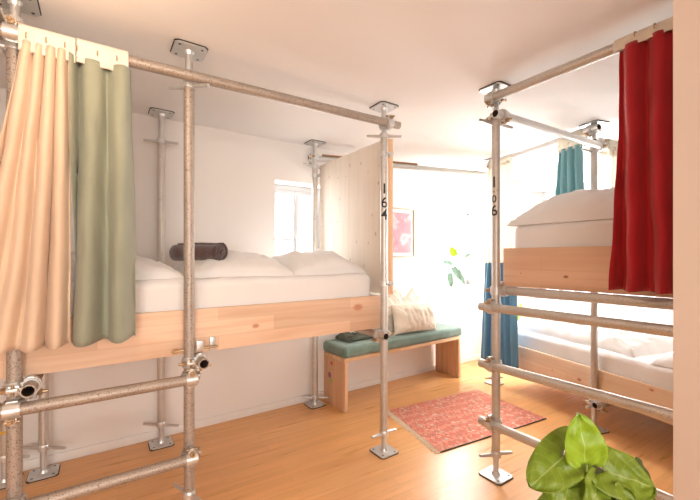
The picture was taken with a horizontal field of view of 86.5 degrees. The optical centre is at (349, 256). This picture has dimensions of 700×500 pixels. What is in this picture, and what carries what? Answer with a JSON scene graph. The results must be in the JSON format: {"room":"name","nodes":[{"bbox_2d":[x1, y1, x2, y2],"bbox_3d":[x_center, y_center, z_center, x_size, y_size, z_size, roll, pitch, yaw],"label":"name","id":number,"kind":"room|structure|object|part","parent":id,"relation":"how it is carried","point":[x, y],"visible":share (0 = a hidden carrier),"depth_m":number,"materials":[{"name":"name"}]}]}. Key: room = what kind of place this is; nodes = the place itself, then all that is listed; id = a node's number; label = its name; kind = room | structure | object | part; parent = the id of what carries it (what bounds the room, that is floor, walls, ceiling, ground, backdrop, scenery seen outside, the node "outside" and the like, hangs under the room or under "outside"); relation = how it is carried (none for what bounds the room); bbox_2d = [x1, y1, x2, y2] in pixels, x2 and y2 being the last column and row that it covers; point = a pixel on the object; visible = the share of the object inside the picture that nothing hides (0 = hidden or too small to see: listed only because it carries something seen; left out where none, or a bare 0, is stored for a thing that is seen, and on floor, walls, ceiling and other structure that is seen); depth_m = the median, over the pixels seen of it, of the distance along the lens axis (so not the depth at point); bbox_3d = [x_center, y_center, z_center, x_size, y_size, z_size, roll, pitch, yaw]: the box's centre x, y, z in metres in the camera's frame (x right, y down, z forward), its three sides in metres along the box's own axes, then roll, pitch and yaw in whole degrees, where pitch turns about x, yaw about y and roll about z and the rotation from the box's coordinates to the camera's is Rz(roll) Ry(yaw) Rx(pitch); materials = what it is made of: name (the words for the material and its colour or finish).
{"room":"dormitory","nodes":[
{"label":"dormitory","id":0,"kind":"room"},
{"bbox_2d":[0,88,487,463],"bbox_3d":[-0.931,0.158,3.342,8.116,2.400,0.340,0,0,-34],"label":"wall","id":1,"kind":"structure","parent":0,"point":[237,174],"depth_m":3.14,"materials":[{"name":"paint"}]},
{"bbox_2d":[0,354,482,475],"bbox_3d":[-0.976,1.326,3.096,7.766,0.062,0.014,0,0,-34],"label":"baseboard","id":2,"kind":"structure","parent":1,"relation":"attached to","point":[34,463],"depth_m":2.95,"materials":[{"name":"white paint"}]},
{"bbox_2d":[275,184,319,250],"bbox_3d":[-0.486,-0.165,3.563,0.580,1.045,0.265,0,0,-34],"label":"window","id":3,"kind":"structure","parent":1,"relation":"in","point":[294,191],"depth_m":3.63,"materials":[{"name":"paint"}]},
{"bbox_3d":[-0.517,-0.137,3.609,0.018,0.125,0.036,0,0,-34],"label":"handle","id":4,"kind":"part","parent":3,"relation":"part of","materials":[{"name":"metal"}]},
{"bbox_2d":[393,207,414,256],"bbox_3d":[0.483,-0.266,4.080,0.605,0.543,0.024,0,0,-34],"label":"framed picture","id":5,"kind":"object","parent":1,"relation":"attached to","point":[403,219],"visible":0.52,"depth_m":4.16,"materials":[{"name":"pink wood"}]},
{"bbox_2d":[393,212,410,252],"bbox_3d":[0.483,-0.266,4.080,0.507,0.445,0.003,0,0,-34],"label":"print","id":6,"kind":"object","parent":5,"relation":"attached to","point":[401,220],"depth_m":4.15},
{"bbox_2d":[443,211,481,289],"bbox_3d":[1.365,-0.092,4.839,0.724,1.000,0.295,0,0,-34],"label":"window","id":7,"kind":"structure","parent":1,"relation":"in","point":[457,284],"depth_m":4.97,"materials":[{"name":"paint"}]},
{"bbox_2d":[443,247,471,287],"bbox_3d":[1.295,0.130,4.623,0.384,0.508,0.198,0,0,0],"label":"plant","id":8,"kind":"object","parent":7,"relation":"on","point":[457,272],"visible":1,"depth_m":4.55,"materials":[{"name":"green plant"}]},
{"bbox_3d":[1.380,0.396,4.816,0.720,0.022,0.240,0,0,-34],"label":"sill","id":9,"kind":"part","parent":7,"relation":"part of","materials":[{"name":"white paint"}]},
{"bbox_2d":[0,0,672,205],"bbox_3d":[0.100,-1.092,0.600,14.000,0.100,14.000,0,0,0],"label":"ceiling","id":10,"kind":"structure","parent":0,"point":[430,59],"depth_m":1.98,"materials":[{"name":"paint"}]},
{"bbox_2d":[0,359,672,499],"bbox_3d":[0.100,1.408,0.600,14.000,0.100,14.000,0,0,0],"label":"floor","id":11,"kind":"structure","parent":0,"point":[297,451],"depth_m":2.54,"materials":[{"name":"brown wood"}]},
{"bbox_2d":[0,419,29,489],"bbox_3d":[-1.856,1.139,1.946,0.236,0.438,0.885,0,0,-37],"label":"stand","id":12,"kind":"object","parent":11,"relation":"on","point":[2,426],"visible":0.36,"depth_m":2.21,"materials":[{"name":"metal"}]},
{"bbox_3d":[-2.073,1.068,2.233,0.051,0.280,0.051,0,0,0],"label":"post","id":13,"kind":"part","parent":12,"relation":"part of","materials":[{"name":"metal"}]},
{"bbox_3d":[-2.073,1.343,2.233,0.158,0.029,0.158,0,0,-34],"label":"plate","id":14,"kind":"part","parent":12,"relation":"part of","materials":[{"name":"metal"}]},
{"bbox_2d":[0,0,401,499],"bbox_3d":[-1.058,0.158,2.288,2.729,2.399,1.189,0,0,-35],"label":"bunk bed","id":15,"kind":"object","parent":11,"relation":"on","point":[356,188],"visible":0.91,"depth_m":2.03,"materials":[{"name":"metal"}]},
{"bbox_3d":[-1.665,-0.934,1.865,0.051,0.051,1.161,0,0,-34],"label":"cross rail","id":16,"kind":"part","parent":15,"relation":"part of","materials":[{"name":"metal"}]},
{"bbox_3d":[-1.357,0.178,1.505,0.051,2.028,0.051,0,0,0],"label":"post","id":17,"kind":"part","parent":15,"relation":"part of","materials":[{"name":"metal"}]},
{"bbox_3d":[-1.357,-1.027,1.505,0.158,0.029,0.158,0,0,-34],"label":"ceiling plate","id":18,"kind":"part","parent":15,"relation":"part of","materials":[{"name":"metal"}]},
{"bbox_3d":[-1.587,0.529,1.936,0.051,0.051,1.151,0,0,-34],"label":"cross rail","id":19,"kind":"part","parent":15,"relation":"part of","materials":[{"name":"metal"}]},
{"bbox_2d":[0,23,75,353],"bbox_3d":[-1.292,-0.278,1.442,0.366,1.288,0.150,0,0,-32],"label":"curtain","id":20,"kind":"object","parent":15,"relation":"hanging from","point":[35,222],"visible":0.98,"depth_m":1.47,"materials":[{"name":"fabric"}]},
{"bbox_3d":[-1.914,1.343,2.325,0.158,0.029,0.158,0,0,-34],"label":"plate","id":21,"kind":"part","parent":15,"relation":"part of","materials":[{"name":"metal"}]},
{"bbox_3d":[-1.914,0.180,2.325,0.051,2.013,0.051,0,0,0],"label":"post","id":22,"kind":"part","parent":15,"relation":"part of","materials":[{"name":"metal"}]},
{"bbox_3d":[-1.080,0.605,1.631,0.780,0.051,0.051,0,0,-34],"label":"rail","id":23,"kind":"part","parent":15,"relation":"part of","materials":[{"name":"metal"}]},
{"bbox_2d":[69,38,135,346],"bbox_3d":[-1.066,-0.279,1.595,0.240,1.290,0.178,0,0,-22],"label":"curtain","id":24,"kind":"object","parent":15,"relation":"hanging from","point":[100,101],"visible":1,"depth_m":1.59,"materials":[{"name":"fabric"}]},
{"bbox_3d":[-1.080,0.996,1.631,0.780,0.051,0.051,0,0,-34],"label":"rail","id":25,"kind":"part","parent":15,"relation":"part of","materials":[{"name":"metal"}]},
{"bbox_3d":[-1.368,0.193,2.696,0.051,2.038,0.051,0,0,0],"label":"post","id":26,"kind":"part","parent":15,"relation":"part of","materials":[{"name":"metal"}]},
{"bbox_3d":[-1.368,-1.027,2.696,0.158,0.029,0.158,0,0,-34],"label":"ceiling plate","id":27,"kind":"part","parent":15,"relation":"part of","materials":[{"name":"metal"}]},
{"bbox_3d":[-1.368,1.343,2.696,0.158,0.029,0.158,0,0,-34],"label":"plate","id":28,"kind":"part","parent":15,"relation":"part of","materials":[{"name":"metal"}]},
{"bbox_3d":[-0.811,0.171,1.876,0.051,2.043,0.051,0,0,0],"label":"post","id":29,"kind":"part","parent":15,"relation":"part of","materials":[{"name":"metal"}]},
{"bbox_3d":[-0.811,-1.027,1.876,0.158,0.029,0.158,0,0,-34],"label":"ceiling plate","id":30,"kind":"part","parent":15,"relation":"part of","materials":[{"name":"metal"}]},
{"bbox_3d":[-0.772,-0.890,1.840,2.691,0.098,0.051,0,0,-34],"label":"rail","id":31,"kind":"part","parent":15,"relation":"part of","materials":[{"name":"metal"}]},
{"bbox_3d":[-1.041,0.529,2.307,0.051,0.051,1.151,0,0,-34],"label":"cross rail","id":32,"kind":"part","parent":15,"relation":"part of","materials":[{"name":"metal"}]},
{"bbox_2d":[71,273,369,317],"bbox_3d":[-1.098,0.292,2.276,2.472,0.360,0.871,0,0,-34],"label":"mattress","id":33,"kind":"object","parent":15,"relation":"on","point":[155,295],"visible":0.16,"depth_m":2.10,"materials":[{"name":"white fabric"}]},
{"bbox_2d":[71,251,183,282],"bbox_3d":[-1.437,0.048,2.079,0.860,0.175,0.760,0,0,-34],"label":"pillow","id":34,"kind":"object","parent":33,"relation":"on","point":[145,268],"visible":0.16,"depth_m":1.95,"materials":[{"name":"white fabric"}]},
{"bbox_2d":[173,250,292,277],"bbox_3d":[-0.825,0.046,2.495,0.660,0.180,0.760,0,0,-34],"label":"pillow","id":35,"kind":"object","parent":33,"relation":"on","point":[236,263],"visible":0.59,"depth_m":2.24,"materials":[{"name":"white fabric"}]},
{"bbox_2d":[169,242,227,260],"bbox_3d":[-0.909,-0.029,2.255,0.340,0.117,0.130,0,0,14],"label":"rolled towel","id":36,"kind":"object","parent":35,"relation":"on","point":[203,251],"visible":0.77,"depth_m":2.21,"materials":[{"name":"brown fabric"}]},
{"bbox_2d":[271,249,366,275],"bbox_3d":[-0.329,0.039,2.833,0.600,0.196,0.760,0,0,-34],"label":"pillow","id":37,"kind":"object","parent":33,"relation":"on","point":[319,261],"visible":0.65,"depth_m":2.56,"materials":[{"name":"white fabric"}]},
{"bbox_3d":[-0.320,0.233,3.408,0.051,2.098,0.051,0,0,0],"label":"post","id":38,"kind":"part","parent":15,"relation":"part of","materials":[{"name":"metal"}]},
{"bbox_3d":[-0.320,-1.027,3.408,0.158,0.029,0.158,0,0,-34],"label":"ceiling plate","id":39,"kind":"part","parent":15,"relation":"part of","materials":[{"name":"metal"}]},
{"bbox_3d":[-0.320,1.343,3.408,0.158,0.029,0.158,0,0,-34],"label":"plate","id":40,"kind":"part","parent":15,"relation":"part of","materials":[{"name":"metal"}]},
{"bbox_3d":[0.015,-0.282,3.018,0.050,1.100,0.960,0,0,-34],"label":"panel","id":41,"kind":"part","parent":15,"relation":"part of","materials":[{"name":"brown wood"}]},
{"bbox_3d":[-0.086,0.536,2.971,0.051,0.051,1.166,0,0,-34],"label":"cross rail","id":42,"kind":"part","parent":15,"relation":"part of","materials":[{"name":"metal"}]},
{"bbox_3d":[0.237,0.196,2.588,0.051,2.053,0.051,0,0,0],"label":"post","id":43,"kind":"part","parent":15,"relation":"part of","materials":[{"name":"metal"}]},
{"bbox_3d":[0.237,-1.027,2.588,0.158,0.029,0.158,0,0,-34],"label":"ceiling plate","id":44,"kind":"part","parent":15,"relation":"part of","materials":[{"name":"metal"}]},
{"bbox_3d":[0.237,1.343,2.588,0.158,0.029,0.158,0,0,-34],"label":"plate","id":45,"kind":"part","parent":15,"relation":"part of","materials":[{"name":"metal"}]},
{"bbox_2d":[308,153,487,175],"bbox_3d":[0.618,-0.901,3.712,2.088,0.094,0.169,0,0,-17],"label":"tube","id":46,"kind":"object","parent":15,"relation":"attached to","point":[311,157],"visible":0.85,"depth_m":3.77,"materials":[{"name":"metal"}]},
{"bbox_2d":[322,154,417,164],"bbox_3d":[0.212,-0.941,3.621,0.990,0.024,0.022,0,0,-18],"label":"batten","id":47,"kind":"object","parent":46,"relation":"on","point":[325,155],"visible":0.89,"depth_m":3.69,"materials":[{"name":"brown wood"}]},
{"bbox_2d":[323,322,461,412],"bbox_3d":[0.501,1.068,3.833,1.642,0.576,0.375,0,0,-36],"label":"bench","id":48,"kind":"object","parent":11,"relation":"on","point":[446,339],"visible":0.77,"depth_m":3.48,"materials":[{"name":"brown wood"}]},
{"bbox_3d":[-0.131,1.140,3.376,0.036,0.432,0.335,0,0,-36],"label":"panel","id":49,"kind":"part","parent":48,"relation":"part of","materials":[{"name":"brown wood"}]},
{"bbox_2d":[335,332,372,341],"bbox_3d":[0.060,0.742,3.556,0.360,0.083,0.220,0,0,-36],"label":"folded cloth","id":50,"kind":"object","parent":48,"relation":"on","point":[346,336],"visible":0.78,"depth_m":3.47,"materials":[{"name":"fabric"}]},
{"bbox_2d":[388,289,402,332],"bbox_3d":[0.457,0.578,3.895,0.480,0.471,0.142,0,0,-38],"label":"cushion","id":51,"kind":"object","parent":48,"relation":"on","point":[395,298],"visible":0.36,"depth_m":3.83,"materials":[{"name":"beige fabric"}]},
{"bbox_2d":[390,301,436,334],"bbox_3d":[0.674,0.633,3.847,0.562,0.303,0.203,0,0,-27],"label":"cushion","id":52,"kind":"object","parent":48,"relation":"on","point":[407,318],"visible":1,"depth_m":3.77,"materials":[{"name":"beige fabric"}]},
{"bbox_2d":[402,286,424,303],"bbox_3d":[0.698,0.568,4.070,0.500,0.492,0.154,0,0,-28],"label":"cushion","id":53,"kind":"object","parent":48,"relation":"on","point":[413,297],"visible":0.39,"depth_m":4.05,"materials":[{"name":"beige fabric"}]},
{"bbox_3d":[1.128,1.140,4.297,0.036,0.432,0.335,0,0,-36],"label":"panel","id":54,"kind":"part","parent":48,"relation":"part of","materials":[{"name":"brown wood"}]},
{"bbox_2d":[388,389,545,453],"bbox_3d":[0.935,1.352,3.164,1.198,0.011,0.760,0,0,-28],"label":"rug","id":55,"kind":"object","parent":11,"relation":"on","point":[446,423],"visible":0.88,"depth_m":3.12,"materials":[{"name":"fabric"}]},
{"bbox_2d":[478,29,672,499],"bbox_3d":[1.958,0.158,1.805,1.428,2.399,2.169,0,0,-34],"label":"bunk bed","id":56,"kind":"object","parent":11,"relation":"on","point":[572,269],"visible":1,"depth_m":2.08,"materials":[{"name":"metal"}]},
{"bbox_3d":[0.904,-1.027,2.304,0.158,0.029,0.158,0,0,-34],"label":"ceiling plate","id":57,"kind":"part","parent":56,"relation":"part of","materials":[{"name":"metal"}]},
{"bbox_3d":[0.904,0.201,2.304,0.051,2.033,0.051,0,0,0],"label":"post","id":58,"kind":"part","parent":56,"relation":"part of","materials":[{"name":"metal"}]},
{"bbox_3d":[0.904,1.343,2.304,0.158,0.029,0.158,0,0,-34],"label":"plate","id":59,"kind":"part","parent":56,"relation":"part of","materials":[{"name":"metal"}]},
{"bbox_3d":[1.445,-0.855,2.573,1.355,0.051,0.051,0,0,-31],"label":"rail","id":60,"kind":"part","parent":56,"relation":"part of","materials":[{"name":"metal"}]},
{"bbox_2d":[515,219,612,247],"bbox_3d":[1.938,-0.025,1.767,0.976,0.356,1.941,0,0,-34],"label":"mattress","id":61,"kind":"object","parent":56,"relation":"on","point":[596,232],"visible":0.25,"depth_m":2.03,"materials":[{"name":"white fabric"}]},
{"bbox_2d":[507,187,614,226],"bbox_3d":[1.582,-0.290,2.209,0.900,0.230,0.880,0,0,-34],"label":"pillow","id":62,"kind":"object","parent":61,"relation":"on","point":[580,205],"visible":0.26,"depth_m":2.05,"materials":[{"name":"white fabric"}]},
{"bbox_3d":[1.421,1.025,1.450,0.051,0.051,2.145,0,0,-34],"label":"rail","id":63,"kind":"part","parent":56,"relation":"part of","materials":[{"name":"metal"}]},
{"bbox_3d":[1.421,0.666,1.450,0.051,0.051,2.145,0,0,-34],"label":"rail","id":64,"kind":"part","parent":56,"relation":"part of","materials":[{"name":"metal"}]},
{"bbox_3d":[1.421,0.312,1.450,0.051,0.051,2.145,0,0,-34],"label":"rail","id":65,"kind":"part","parent":56,"relation":"part of","materials":[{"name":"metal"}]},
{"bbox_3d":[1.440,-0.967,1.423,0.051,0.051,2.120,0,0,-34],"label":"curtain rail","id":66,"kind":"part","parent":56,"relation":"part of","materials":[{"name":"metal"}]},
{"bbox_3d":[1.523,0.210,1.485,0.051,0.051,2.090,0,0,-34],"label":"support rail","id":67,"kind":"part","parent":56,"relation":"part of","materials":[{"name":"metal"}]},
{"bbox_2d":[608,16,672,293],"bbox_3d":[1.317,-0.423,1.562,0.114,1.157,0.369,0,0,-34],"label":"velvet curtain","id":68,"kind":"object","parent":56,"relation":"hanging from","point":[641,259],"visible":0.67,"depth_m":1.61,"materials":[{"name":"red fabric"}]},
{"bbox_2d":[481,120,672,433],"bbox_3d":[2.319,0.158,3.227,1.206,2.399,2.187,0,0,-19],"label":"bunk bed","id":69,"kind":"object","parent":11,"relation":"on","point":[534,361],"visible":0.48,"depth_m":2.90,"materials":[{"name":"wood"}]},
{"bbox_3d":[1.543,1.343,3.986,0.158,0.029,0.158,0,0,-34],"label":"plate","id":70,"kind":"part","parent":69,"relation":"part of","materials":[{"name":"metal"}]},
{"bbox_2d":[481,153,518,368],"bbox_3d":[1.524,0.030,3.755,0.158,2.102,0.465,0,0,-20],"label":"curtain","id":71,"kind":"object","parent":69,"relation":"hanging from","point":[508,323],"visible":0.62,"depth_m":3.73,"materials":[{"name":"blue fabric"}]},
{"bbox_3d":[1.526,-0.444,3.769,0.073,1.017,0.403,0,0,-19],"label":"panel","id":72,"kind":"part","parent":71,"relation":"part of","materials":[{"name":"beige fabric"}]},
{"bbox_3d":[1.512,0.571,3.753,0.103,1.020,0.469,0,0,-25],"label":"panel","id":73,"kind":"part","parent":71,"relation":"part of","materials":[{"name":"blue fabric"}]},
{"bbox_3d":[1.674,-0.987,3.456,0.051,0.051,1.328,0,0,-19],"label":"curtain rail","id":74,"kind":"part","parent":69,"relation":"part of","materials":[{"name":"metal"}]},
{"bbox_3d":[2.449,0.183,4.304,0.051,2.038,0.051,0,0,0],"label":"post","id":75,"kind":"part","parent":69,"relation":"part of","materials":[{"name":"metal"}]},
{"bbox_2d":[555,128,585,195],"bbox_3d":[1.791,-0.430,3.033,0.141,1.182,0.287,0,0,-15],"label":"curtain","id":76,"kind":"object","parent":69,"relation":"hanging from","point":[570,177],"visible":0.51,"depth_m":3.01,"materials":[{"name":"fabric"}]},
{"bbox_3d":[1.917,0.173,2.922,0.051,1.978,0.051,0,0,0],"label":"post","id":77,"kind":"part","parent":69,"relation":"part of","materials":[{"name":"metal"}]},
{"bbox_3d":[1.917,-1.027,2.922,0.158,0.029,0.158,0,0,-19],"label":"ceiling plate","id":78,"kind":"part","parent":69,"relation":"part of","materials":[{"name":"metal"}]},
{"bbox_2d":[518,329,672,390],"bbox_3d":[2.329,0.912,3.193,0.846,0.346,1.950,0,0,-19],"label":"mattress","id":79,"kind":"object","parent":69,"relation":"on","point":[639,368],"visible":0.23,"depth_m":2.88,"materials":[{"name":"white fabric"}]},
{"bbox_2d":[518,318,672,357],"bbox_3d":[2.174,0.665,3.458,0.620,0.200,1.300,0,0,-19],"label":"duvet","id":80,"kind":"object","parent":79,"relation":"on","point":[627,343],"visible":0.73,"depth_m":3.02,"materials":[{"name":"white fabric"}]},
{"bbox_2d":[649,351,672,368],"bbox_3d":[2.519,0.688,2.476,0.700,0.161,0.560,0,0,-19],"label":"pillow","id":81,"kind":"object","parent":79,"relation":"on","point":[666,360],"visible":0.3,"depth_m":2.55,"materials":[{"name":"white fabric"}]},
{"bbox_3d":[2.368,1.143,3.026,1.040,0.051,0.051,0,0,-19],"label":"cross rail","id":82,"kind":"part","parent":69,"relation":"part of","materials":[{"name":"metal"}]},
{"bbox_3d":[1.917,1.343,2.922,0.158,0.029,0.158,0,0,-19],"label":"plate","id":83,"kind":"part","parent":69,"relation":"part of","materials":[{"name":"metal"}]},
{"bbox_2d":[601,138,617,187],"bbox_3d":[2.179,-0.578,2.936,0.404,0.678,0.117,0,0,-19],"label":"curtain","id":84,"kind":"object","parent":69,"relation":"hanging from","point":[613,144],"visible":0.2,"depth_m":2.87,"materials":[{"name":"beige fabric"}]},
{"bbox_3d":[2.193,-0.536,2.912,0.392,0.593,0.059,0,0,-19],"label":"curtain panel","id":85,"kind":"part","parent":84,"relation":"part of","materials":[{"name":"beige fabric"}]},
{"bbox_3d":[0.600,1.208,0.900,0.300,0.302,0.300,0,0,0],"label":"plant stand","id":86,"kind":"object","parent":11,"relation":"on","visible":0},
{"bbox_2d":[526,412,656,499],"bbox_3d":[0.606,0.706,0.924,0.250,0.700,0.419,0,0,38],"label":"potted plant","id":87,"kind":"object","parent":86,"relation":"on","point":[577,474],"visible":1,"depth_m":0.84,"materials":[{"name":"green plant"}]},
{"bbox_2d":[513,157,672,340],"bbox_3d":[3.473,0.158,2.264,0.340,2.400,6.526,0,0,-19],"label":"wall","id":88,"kind":"structure","parent":0,"point":[528,191],"depth_m":4.52,"materials":[{"name":"paint"}]},
{"bbox_2d":[542,179,654,312],"bbox_3d":[2.837,-0.152,4.274,0.057,1.420,1.500,0,0,-19],"label":"window","id":89,"kind":"structure","parent":88,"relation":"in","point":[546,195],"depth_m":4.18,"materials":[{"name":"paint"}]},
{"bbox_2d":[673,0,699,499],"bbox_3d":[1.882,0.158,0.141,0.200,2.398,2.698,0,0,-34],"label":"wall partition","id":90,"kind":"structure","parent":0,"point":[686,13],"depth_m":1.17,"materials":[{"name":"paint"}]}
]}

